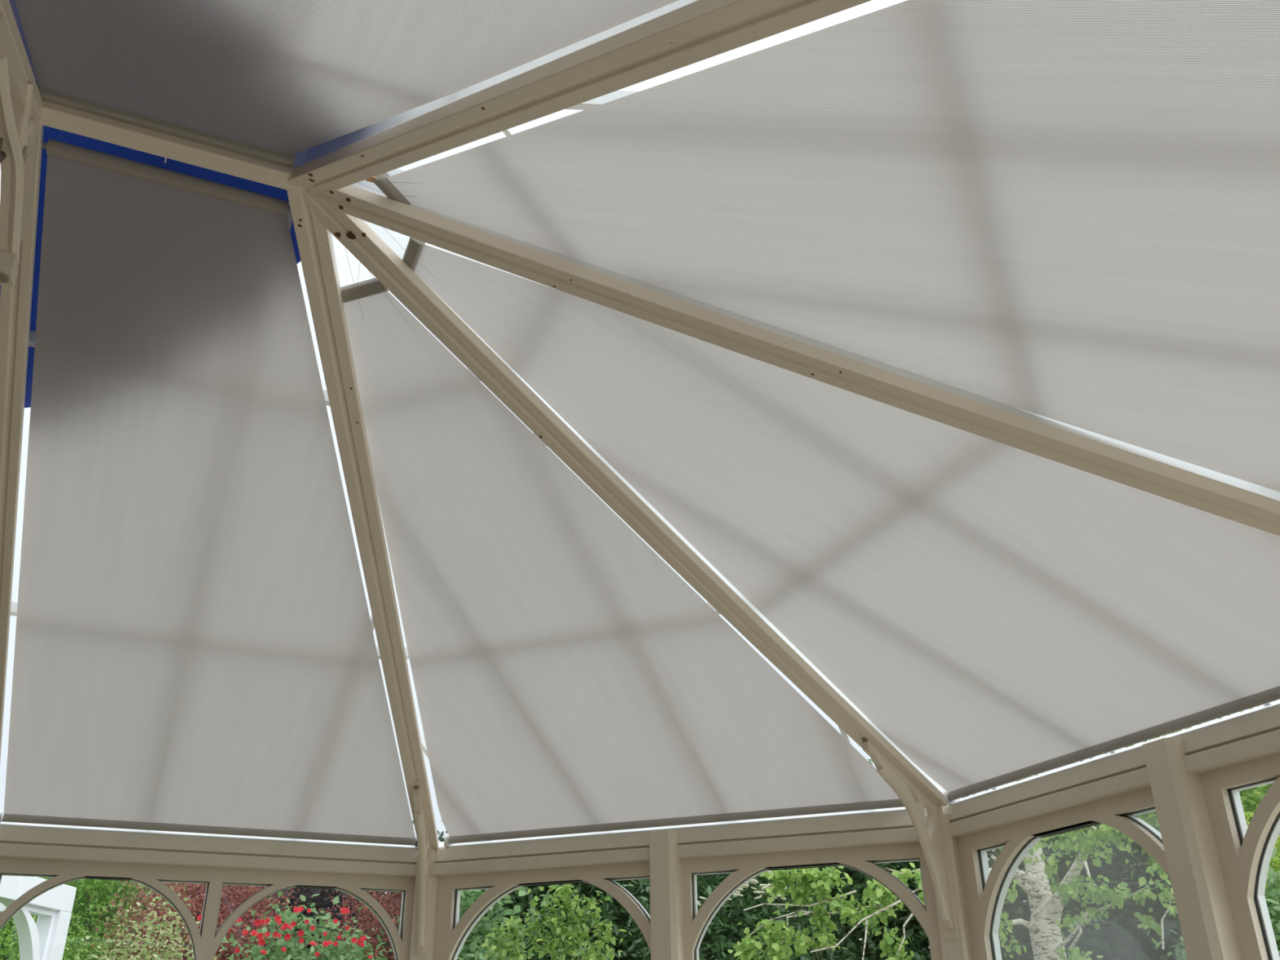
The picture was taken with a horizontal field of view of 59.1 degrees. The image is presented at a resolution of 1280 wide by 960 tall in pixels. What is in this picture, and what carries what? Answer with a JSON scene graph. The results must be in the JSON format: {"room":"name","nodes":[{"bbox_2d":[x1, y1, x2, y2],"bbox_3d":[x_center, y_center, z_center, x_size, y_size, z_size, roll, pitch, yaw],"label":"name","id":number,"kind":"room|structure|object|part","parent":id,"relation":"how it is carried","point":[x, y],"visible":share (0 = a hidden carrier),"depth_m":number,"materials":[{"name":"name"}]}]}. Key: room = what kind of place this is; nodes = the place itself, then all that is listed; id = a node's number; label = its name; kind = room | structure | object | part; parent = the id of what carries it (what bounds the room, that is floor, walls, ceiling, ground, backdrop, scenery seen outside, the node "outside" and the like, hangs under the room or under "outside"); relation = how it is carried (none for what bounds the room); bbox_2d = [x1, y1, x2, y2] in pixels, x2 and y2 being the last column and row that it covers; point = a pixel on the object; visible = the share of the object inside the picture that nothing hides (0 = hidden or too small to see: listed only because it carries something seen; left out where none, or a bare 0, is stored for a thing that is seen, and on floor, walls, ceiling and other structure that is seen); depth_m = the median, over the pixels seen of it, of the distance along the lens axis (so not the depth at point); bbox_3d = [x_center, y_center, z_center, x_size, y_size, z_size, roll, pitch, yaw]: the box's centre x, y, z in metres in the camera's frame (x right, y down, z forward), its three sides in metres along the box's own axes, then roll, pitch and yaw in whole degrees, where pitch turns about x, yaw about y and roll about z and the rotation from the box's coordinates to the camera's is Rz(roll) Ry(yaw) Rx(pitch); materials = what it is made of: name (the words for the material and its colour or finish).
{"room":"sunroom","nodes":[
{"label":"sunroom","id":0,"kind":"room"},
{"bbox_3d":[0.119,2.284,0.839,2.247,0.080,3.750,11,-29,-22],"label":"floor","id":1,"kind":"structure","parent":0,"visible":0},
{"bbox_2d":[409,856,438,959],"bbox_3d":[-0.602,2.045,2.786,0.062,2.125,0.112,4,-27,-9],"label":"post","id":2,"kind":"object","parent":1,"relation":"on","point":[434,886],"visible":0.43,"depth_m":3.15,"materials":[{"name":"beige paint"}]},
{"bbox_2d":[286,189,439,848],"bbox_3d":[-0.583,0.256,2.588,0.055,0.847,1.945,0,-27,-2],"label":"rafter","id":3,"kind":"object","parent":2,"relation":"on","point":[316,246],"visible":0.88,"depth_m":2.28,"materials":[{"name":"beige paint"}]},
{"bbox_2d":[40,100,310,191],"bbox_3d":[-0.739,-0.572,1.819,0.439,0.115,0.041,11,-29,-22],"label":"roof beam","id":4,"kind":"structure","parent":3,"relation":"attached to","point":[55,116],"depth_m":1.79,"materials":[{"name":"beige paint"}]},
{"bbox_2d":[10,201,381,659],"bbox_3d":[-0.797,0.225,2.553,1.223,0.858,1.890,11,-29,-22],"label":"roof panel","id":5,"kind":"object","parent":3,"relation":"attached to","point":[32,333],"visible":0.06,"depth_m":2.25,"materials":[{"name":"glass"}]},
{"bbox_2d":[0,138,417,848],"bbox_3d":[-0.795,0.250,2.514,1.137,0.786,1.799,11,-29,-22],"label":"blind","id":6,"kind":"object","parent":5,"relation":"attached to","point":[195,648],"visible":0.88,"depth_m":2.38,"materials":[{"name":"fabric"}]},
{"bbox_2d":[404,368,854,758],"bbox_3d":[-0.260,0.207,2.524,1.555,0.864,1.879,-11,-29,19],"label":"roof panel","id":7,"kind":"object","parent":3,"relation":"on","point":[843,733],"visible":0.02,"depth_m":2.74,"materials":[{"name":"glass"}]},
{"bbox_2d":[340,277,904,847],"bbox_3d":[-0.225,0.295,2.535,1.337,0.710,1.601,-11,-29,19],"label":"blind","id":8,"kind":"object","parent":7,"relation":"attached to","point":[567,680],"visible":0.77,"depth_m":2.61,"materials":[{"name":"fabric"}]},
{"bbox_2d":[345,178,434,333],"bbox_3d":[-0.433,-0.390,1.920,0.158,0.078,0.374,1,-27,-4],"label":"cobweb","id":9,"kind":"object","parent":8,"relation":"attached to","point":[369,179],"visible":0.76,"depth_m":1.95},
{"bbox_2d":[409,780,435,959],"bbox_3d":[-0.600,1.064,3.056,0.036,0.428,0.314,0,-27,-2],"label":"bracket","id":10,"kind":"object","parent":2,"relation":"attached to","point":[426,855],"visible":1,"depth_m":3.11,"materials":[{"name":"beige paint"}]},
{"bbox_3d":[-0.604,1.188,3.160,0.036,0.300,0.008,0,-27,-2],"label":"plate","id":11,"kind":"part","parent":10,"relation":"part of","materials":[{"name":"beige paint"}]},
{"bbox_2d":[648,830,684,959],"bbox_3d":[0.080,1.889,2.513,0.073,2.139,0.060,-11,-29,19],"label":"post","id":12,"kind":"object","parent":1,"relation":"on","point":[667,939],"visible":1,"depth_m":2.90,"materials":[{"name":"beige paint"}]},
{"bbox_2d":[925,813,972,959],"bbox_3d":[0.765,1.780,2.299,0.062,2.125,0.112,-21,-33,34],"label":"post","id":13,"kind":"object","parent":1,"relation":"on","point":[959,948],"visible":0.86,"depth_m":2.63,"materials":[{"name":"beige paint"}]},
{"bbox_2d":[301,187,946,806],"bbox_3d":[0.094,0.124,2.344,0.058,0.846,1.902,-23,-35,37],"label":"rafter","id":14,"kind":"object","parent":13,"relation":"on","point":[373,246],"visible":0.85,"depth_m":2.19,"materials":[{"name":"beige paint"}]},
{"bbox_2d":[334,232,341,238],"bbox_3d":[-0.514,-0.418,1.921,0.011,0.006,0.012,11,-29,-22],"label":"screw","id":15,"kind":"object","parent":14,"relation":"attached to","point":[338,235],"depth_m":1.92,"materials":[{"name":"brown metal"}]},
{"bbox_2d":[346,230,355,239],"bbox_3d":[-0.490,-0.414,1.915,0.016,0.008,0.016,-21,-34,35],"label":"screw","id":16,"kind":"object","parent":14,"relation":"attached to","point":[351,234],"depth_m":1.91,"materials":[{"name":"brown metal"}]},
{"bbox_2d":[858,733,958,939],"bbox_3d":[0.618,0.824,2.614,0.036,0.428,0.314,-23,-35,37],"label":"bracket","id":17,"kind":"object","parent":13,"relation":"attached to","point":[932,840],"visible":1,"depth_m":2.65,"materials":[{"name":"beige paint"}]},
{"bbox_3d":[0.720,0.930,2.683,0.036,0.300,0.008,-23,-35,37],"label":"plate","id":18,"kind":"part","parent":17,"relation":"part of","materials":[{"name":"beige paint"}]},
{"bbox_2d":[1142,737,1241,959],"bbox_3d":[1.023,1.456,1.681,0.062,2.139,0.078,11,-29,-22],"label":"post","id":19,"kind":"object","parent":1,"relation":"on","point":[1202,902],"visible":0.86,"depth_m":2.05,"materials":[{"name":"beige paint"}]},
{"bbox_3d":[1.334,1.152,1.074,0.125,2.125,0.104,11,-29,-22],"label":"post","id":20,"kind":"object","parent":1,"relation":"on","visible":0},
{"bbox_2d":[302,168,1279,536],"bbox_3d":[0.374,-0.186,1.739,1.858,0.846,0.055,0,-27,-1],"label":"rafter","id":21,"kind":"object","parent":20,"relation":"on","point":[1224,495],"visible":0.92,"depth_m":1.72,"materials":[{"name":"beige paint"}]},
{"bbox_2d":[502,90,638,136],"bbox_3d":[0.277,-0.352,1.437,1.787,0.866,1.567,-12,-29,21],"label":"roof panel","id":22,"kind":"object","parent":21,"relation":"on","point":[609,97],"visible":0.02,"depth_m":1.44,"materials":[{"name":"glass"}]},
{"bbox_2d":[365,0,1279,492],"bbox_3d":[0.317,-0.291,1.415,1.578,0.731,1.380,-12,-29,21],"label":"blind","id":23,"kind":"object","parent":22,"relation":"attached to","point":[1067,211],"visible":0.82,"depth_m":1.32,"materials":[{"name":"fabric"}]},
{"bbox_2d":[991,699,1279,789],"bbox_3d":[0.290,-0.032,2.069,1.853,0.862,1.575,11,-29,-22],"label":"roof panel","id":24,"kind":"object","parent":21,"relation":"on","point":[1273,702],"visible":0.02,"depth_m":2.37,"materials":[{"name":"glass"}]},
{"bbox_2d":[402,237,1279,805],"bbox_3d":[0.332,0.050,2.071,1.598,0.716,1.385,11,-29,-22],"label":"blind","id":25,"kind":"object","parent":24,"relation":"attached to","point":[1002,614],"visible":0.94,"depth_m":2.03,"materials":[{"name":"fabric"}]},
{"bbox_3d":[0.737,0.544,-0.139,0.080,2.125,0.120,11,-29,-22],"label":"post","id":26,"kind":"object","parent":1,"relation":"on","visible":0},
{"bbox_2d":[288,0,871,192],"bbox_3d":[0.081,-0.488,1.137,0.057,0.846,1.829,23,-35,-39],"label":"rafter","id":27,"kind":"object","parent":26,"relation":"on","point":[680,33],"visible":0.95,"depth_m":1.30,"materials":[{"name":"beige paint"}]},
{"bbox_3d":[-0.095,-0.559,1.017,1.080,0.866,1.831,11,-29,-22],"label":"roof panel","id":28,"kind":"object","parent":27,"relation":"attached to","visible":0},
{"bbox_2d":[0,125,301,408],"bbox_3d":[-0.680,-0.489,1.690,0.560,0.394,1.520,11,-29,-22],"label":"plastic sheet","id":29,"kind":"object","parent":28,"relation":"on","point":[49,132],"visible":0.02,"depth_m":1.94,"materials":[{"name":"blue plastic"}]},
{"bbox_2d":[14,0,678,167],"bbox_3d":[-0.099,-0.512,1.029,1.019,0.787,1.726,11,-29,-22],"label":"blind","id":30,"kind":"object","parent":28,"relation":"attached to","point":[275,81],"visible":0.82,"depth_m":1.44,"materials":[{"name":"fabric"}]},
{"label":"outside","id":31,"kind":"structure","parent":0,"visible":0},
{"label":"lawn","id":32,"kind":"structure","parent":31,"visible":0},
{"bbox_2d":[0,875,76,959],"bbox_3d":[-3.052,2.413,3.458,1.600,2.330,1.205,-1,-27,2],"label":"pergola","id":33,"kind":"object","parent":32,"relation":"on","point":[45,939],"visible":0.9,"depth_m":4.28,"materials":[{"name":"white wood"}]},
{"bbox_3d":[-2.277,2.689,3.916,0.090,2.234,0.085,-1,-27,2],"label":"post","id":34,"kind":"part","parent":33,"relation":"part of","materials":[{"name":"white wood"}]},
{"bbox_2d":[0,880,133,959],"bbox_3d":[-6.278,5.418,11.251,5.356,4.303,5.221,-5,-27,8],"label":"evergreen tree","id":35,"kind":"object","parent":32,"relation":"on","point":[6,935],"visible":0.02,"depth_m":10.81,"materials":[{"name":"green plant"}]},
{"bbox_2d":[5,903,157,959],"bbox_3d":[-3.022,3.476,5.756,1.379,2.518,1.476,-10,-28,18],"label":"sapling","id":36,"kind":"object","parent":32,"relation":"on","point":[82,957],"visible":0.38,"depth_m":6.18,"materials":[{"name":"green plant"}]},
{"bbox_2d":[0,884,182,959],"bbox_3d":[-3.413,3.446,5.857,2.044,2.672,1.730,21,-34,-36],"label":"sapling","id":37,"kind":"object","parent":32,"relation":"on","point":[13,955],"visible":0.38,"depth_m":6.28,"materials":[{"name":"green plant"}]},
{"bbox_2d":[0,876,246,959],"bbox_3d":[-3.559,3.713,7.127,2.114,3.348,2.109,-14,-30,25],"label":"maple tree","id":38,"kind":"object","parent":32,"relation":"on","point":[97,888],"visible":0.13,"depth_m":7.11,"materials":[{"name":"green plant"}]},
{"bbox_2d":[66,882,233,959],"bbox_3d":[-2.457,3.208,5.303,1.038,2.572,1.374,8,-28,-16],"label":"variegated shrub","id":39,"kind":"object","parent":32,"relation":"on","point":[125,957],"visible":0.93,"depth_m":5.65,"materials":[{"name":"green plant"}]},
{"bbox_2d":[88,880,231,959],"bbox_3d":[-2.999,3.673,6.652,1.146,2.975,0.939,-19,-32,31],"label":"variegated shrub","id":40,"kind":"object","parent":32,"relation":"on","point":[132,893],"visible":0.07,"depth_m":6.94,"materials":[{"name":"green plant"}]},
{"bbox_2d":[88,880,306,959],"bbox_3d":[-2.519,3.361,6.049,1.244,2.977,1.411,15,-31,-28],"label":"shrub","id":41,"kind":"object","parent":32,"relation":"on","point":[221,920],"visible":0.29,"depth_m":6.27,"materials":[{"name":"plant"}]},
{"bbox_2d":[111,882,304,959],"bbox_3d":[-2.476,3.474,6.409,1.312,3.100,1.249,-12,-29,21],"label":"maple","id":42,"kind":"object","parent":32,"relation":"on","point":[253,891],"visible":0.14,"depth_m":6.71,"materials":[{"name":"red plant"}]},
{"bbox_2d":[99,884,401,959],"bbox_3d":[-2.433,4.109,8.188,2.815,3.581,2.307,1,-27,-4],"label":"flowering bush","id":43,"kind":"object","parent":32,"relation":"on","point":[322,900],"visible":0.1,"depth_m":8.09,"materials":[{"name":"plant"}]},
{"bbox_2d":[196,891,391,959],"bbox_3d":[-1.457,2.809,4.382,1.107,2.427,0.936,7,-28,-15],"label":"rose bush","id":44,"kind":"object","parent":32,"relation":"on","point":[331,948],"visible":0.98,"depth_m":4.79,"materials":[{"name":"green plant"}]},
{"bbox_2d":[309,889,491,959],"bbox_3d":[-1.388,3.360,6.151,1.168,3.049,1.495,8,-28,-17],"label":"maple","id":45,"kind":"object","parent":32,"relation":"on","point":[384,904],"visible":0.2,"depth_m":6.46,"materials":[{"name":"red plant"}]},
{"bbox_2d":[396,886,544,959],"bbox_3d":[-0.815,2.849,4.707,0.841,2.636,0.882,19,-33,-33],"label":"shrub","id":46,"kind":"object","parent":32,"relation":"on","point":[472,946],"visible":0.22,"depth_m":5.04,"materials":[{"name":"green plant"}]},
{"bbox_2d":[359,820,745,959],"bbox_3d":[-0.461,3.182,6.469,2.595,3.636,2.262,23,-36,-39],"label":"tree","id":47,"kind":"object","parent":32,"relation":"on","point":[613,911],"visible":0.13,"depth_m":6.30,"materials":[{"name":"green plant"}]},
{"bbox_2d":[598,868,851,959],"bbox_3d":[0.434,2.998,5.401,1.303,2.972,1.279,4,-27,-9],"label":"tree","id":48,"kind":"object","parent":32,"relation":"on","point":[715,939],"visible":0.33,"depth_m":5.55,"materials":[{"name":"green plant"}]},
{"bbox_2d":[613,866,895,959],"bbox_3d":[0.598,3.581,6.670,2.307,3.082,1.929,4,-27,-10],"label":"yew tree","id":49,"kind":"object","parent":32,"relation":"on","point":[806,908],"visible":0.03,"depth_m":6.85,"materials":[{"name":"green plant"}]},
{"bbox_2d":[726,759,1031,959],"bbox_3d":[1.642,3.669,7.572,2.867,3.720,2.513,-3,-27,5],"label":"tree","id":50,"kind":"object","parent":32,"relation":"on","point":[919,945],"visible":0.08,"depth_m":7.30,"materials":[{"name":"green plant"}]},
{"bbox_2d":[901,746,1253,959],"bbox_3d":[3.151,3.329,6.912,2.931,3.695,2.310,11,-29,-22],"label":"tree","id":51,"kind":"object","parent":32,"relation":"on","point":[1120,938],"visible":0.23,"depth_m":6.67,"materials":[{"name":"green plant"}]},
{"bbox_2d":[1009,857,1173,959],"bbox_3d":[5.336,5.808,12.357,5.306,4.308,5.009,-4,-27,7],"label":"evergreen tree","id":52,"kind":"object","parent":32,"relation":"on","point":[1024,936],"visible":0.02,"depth_m":11.84,"materials":[{"name":"green plant"}]},
{"bbox_2d":[1093,706,1279,893],"bbox_3d":[3.421,2.782,5.831,1.596,3.683,1.836,-24,-35,38],"label":"cherry tree","id":53,"kind":"object","parent":32,"relation":"on","point":[1249,804],"visible":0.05,"depth_m":6.15,"materials":[{"name":"green plant"}]},
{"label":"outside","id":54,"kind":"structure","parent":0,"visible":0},
{"bbox_3d":[2.119,2.118,0.418,5.900,0.028,8.600,11,-29,-22],"label":"patio","id":55,"kind":"object","parent":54,"visible":0},
{"bbox_2d":[481,883,631,959],"bbox_3d":[-0.275,2.576,3.883,0.687,2.367,0.665,-9,-28,17],"label":"bush","id":56,"kind":"object","parent":55,"relation":"on","point":[567,934],"visible":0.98,"depth_m":4.25,"materials":[{"name":"green plant"}]},
{"bbox_2d":[727,762,1177,959],"bbox_3d":[1.676,1.909,4.979,2.141,4.501,2.055,-10,-28,18],"label":"birch tree","id":57,"kind":"object","parent":55,"relation":"on","point":[1046,908],"visible":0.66,"depth_m":4.42,"materials":[{"name":"green plant"}]},
{"bbox_2d":[1150,847,1279,959],"bbox_3d":[2.477,2.572,4.077,0.992,2.490,0.968,-22,-34,36],"label":"bush","id":58,"kind":"object","parent":55,"relation":"on","point":[1272,896],"visible":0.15,"depth_m":4.42,"materials":[{"name":"green plant"}]},
{"bbox_2d":[1181,791,1279,945],"bbox_3d":[2.957,2.719,4.709,1.026,2.789,1.051,11,-29,-22],"label":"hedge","id":59,"kind":"object","parent":55,"relation":"on","point":[1275,866],"visible":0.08,"depth_m":5.15,"materials":[{"name":"green plant"}]},
{"bbox_3d":[-1.030,0.754,0.997,0.148,3.018,4.400,11,-29,-22],"label":"wall","id":60,"kind":"structure","parent":0,"visible":0},
{"bbox_2d":[0,0,42,287],"bbox_3d":[-0.599,-0.588,0.922,0.054,0.845,1.858,11,-29,-22],"label":"rafter","id":61,"kind":"object","parent":60,"relation":"attached to","point":[8,7],"depth_m":1.59,"materials":[{"name":"beige paint"}]},
{"bbox_3d":[-0.872,-0.495,1.572,0.034,0.228,0.502,11,-29,-22],"label":"ridge bracket","id":62,"kind":"part","parent":61,"relation":"part of","materials":[{"name":"beige wood"}]},
{"bbox_2d":[0,118,44,761],"bbox_3d":[-1.292,0.119,2.300,0.044,0.846,1.799,11,-29,-21],"label":"rafter","id":63,"kind":"object","parent":60,"relation":"attached to","point":[15,302],"visible":0.63,"depth_m":2.04,"materials":[{"name":"beige paint"}]},
{"bbox_3d":[-1.143,2.627,2.236,1.149,0.760,0.160,11,-29,-22],"label":"wall","id":64,"kind":"structure","parent":0,"visible":0},
{"bbox_2d":[0,857,218,959],"bbox_3d":[-1.394,1.596,2.623,0.583,1.355,0.037,11,-29,-22],"label":"window","id":65,"kind":"structure","parent":64,"relation":"in","point":[153,877],"depth_m":2.93,"materials":[{"name":"beige paint"}]},
{"bbox_2d":[204,867,415,959],"bbox_3d":[-0.884,1.695,2.832,0.536,1.355,0.037,11,-29,-22],"label":"window","id":66,"kind":"structure","parent":64,"relation":"in","point":[354,885],"depth_m":3.12,"materials":[{"name":"beige paint"}]},
{"bbox_3d":[0.092,2.599,2.211,1.141,0.760,1.172,11,-29,-22],"label":"wall","id":67,"kind":"structure","parent":0,"visible":0},
{"bbox_2d":[0,817,417,849],"bbox_3d":[-1.167,0.972,3.085,1.259,0.041,0.078,11,-29,-22],"label":"trim","id":68,"kind":"structure","parent":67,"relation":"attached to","point":[2,824],"depth_m":3.05,"materials":[{"name":"white plastic"}]},
{"bbox_2d":[0,826,418,862],"bbox_3d":[-1.156,0.990,3.050,1.209,0.038,0.072,11,-29,-22],"label":"beam","id":69,"kind":"structure","parent":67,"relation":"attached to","point":[7,833],"depth_m":3.01,"materials":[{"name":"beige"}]},
{"bbox_2d":[0,840,651,959],"bbox_3d":[-0.806,1.557,2.603,1.591,1.392,0.895,-11,-29,19],"label":"window","id":70,"kind":"structure","parent":67,"relation":"in","point":[451,933],"depth_m":3.07,"materials":[{"name":"beige paint"}]},
{"bbox_2d":[681,842,942,959],"bbox_3d":[0.420,1.551,2.578,0.706,1.355,0.037,-11,-29,19],"label":"window","id":71,"kind":"structure","parent":67,"relation":"in","point":[743,868],"depth_m":2.86,"materials":[{"name":"beige paint"}]},
{"bbox_3d":[1.078,2.150,1.350,0.210,0.760,1.480,11,-29,-22],"label":"wall","id":72,"kind":"structure","parent":0,"visible":0},
{"bbox_2d":[433,808,928,862],"bbox_3d":[0.066,0.962,3.025,1.536,0.038,0.072,-11,-29,19],"label":"beam","id":73,"kind":"structure","parent":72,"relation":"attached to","point":[896,819],"depth_m":2.97,"materials":[{"name":"beige wood"}]},
{"bbox_2d":[438,806,943,848],"bbox_3d":[0.075,0.944,3.060,1.586,0.041,0.078,-11,-29,19],"label":"trim","id":74,"kind":"structure","parent":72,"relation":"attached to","point":[895,809],"depth_m":3.02,"materials":[{"name":"white plastic"}]},
{"bbox_2d":[429,727,1279,959],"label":"window","id":75,"kind":"structure","parent":72,"relation":"in","point":[984,891],"depth_m":2.58,"materials":[{"name":"beige paint"}]},
{"bbox_2d":[942,705,1279,821],"bbox_3d":[1.043,0.517,2.171,0.072,0.038,1.534,10,-29,-20],"label":"beam","id":76,"kind":"structure","parent":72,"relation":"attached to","point":[1268,719],"depth_m":2.30,"materials":[{"name":"beige wood"}]},
{"bbox_2d":[943,700,1279,807],"bbox_3d":[1.066,0.492,2.194,0.078,0.041,1.585,10,-29,-20],"label":"trim","id":77,"kind":"structure","parent":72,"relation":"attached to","point":[1276,704],"depth_m":2.32,"materials":[{"name":"white plastic"}]},
{"bbox_2d":[1199,752,1279,959],"bbox_3d":[1.195,1.015,1.541,0.037,1.355,0.712,10,-29,-20],"label":"window","id":78,"kind":"structure","parent":72,"relation":"in","point":[1244,853],"depth_m":1.99,"materials":[{"name":"beige paint"}]},
{"bbox_3d":[1.204,1.017,1.544,0.017,1.355,0.712,10,-29,-20],"label":"frame","id":79,"kind":"part","parent":78,"relation":"part of","materials":[{"name":"beige wood"}]}
]}

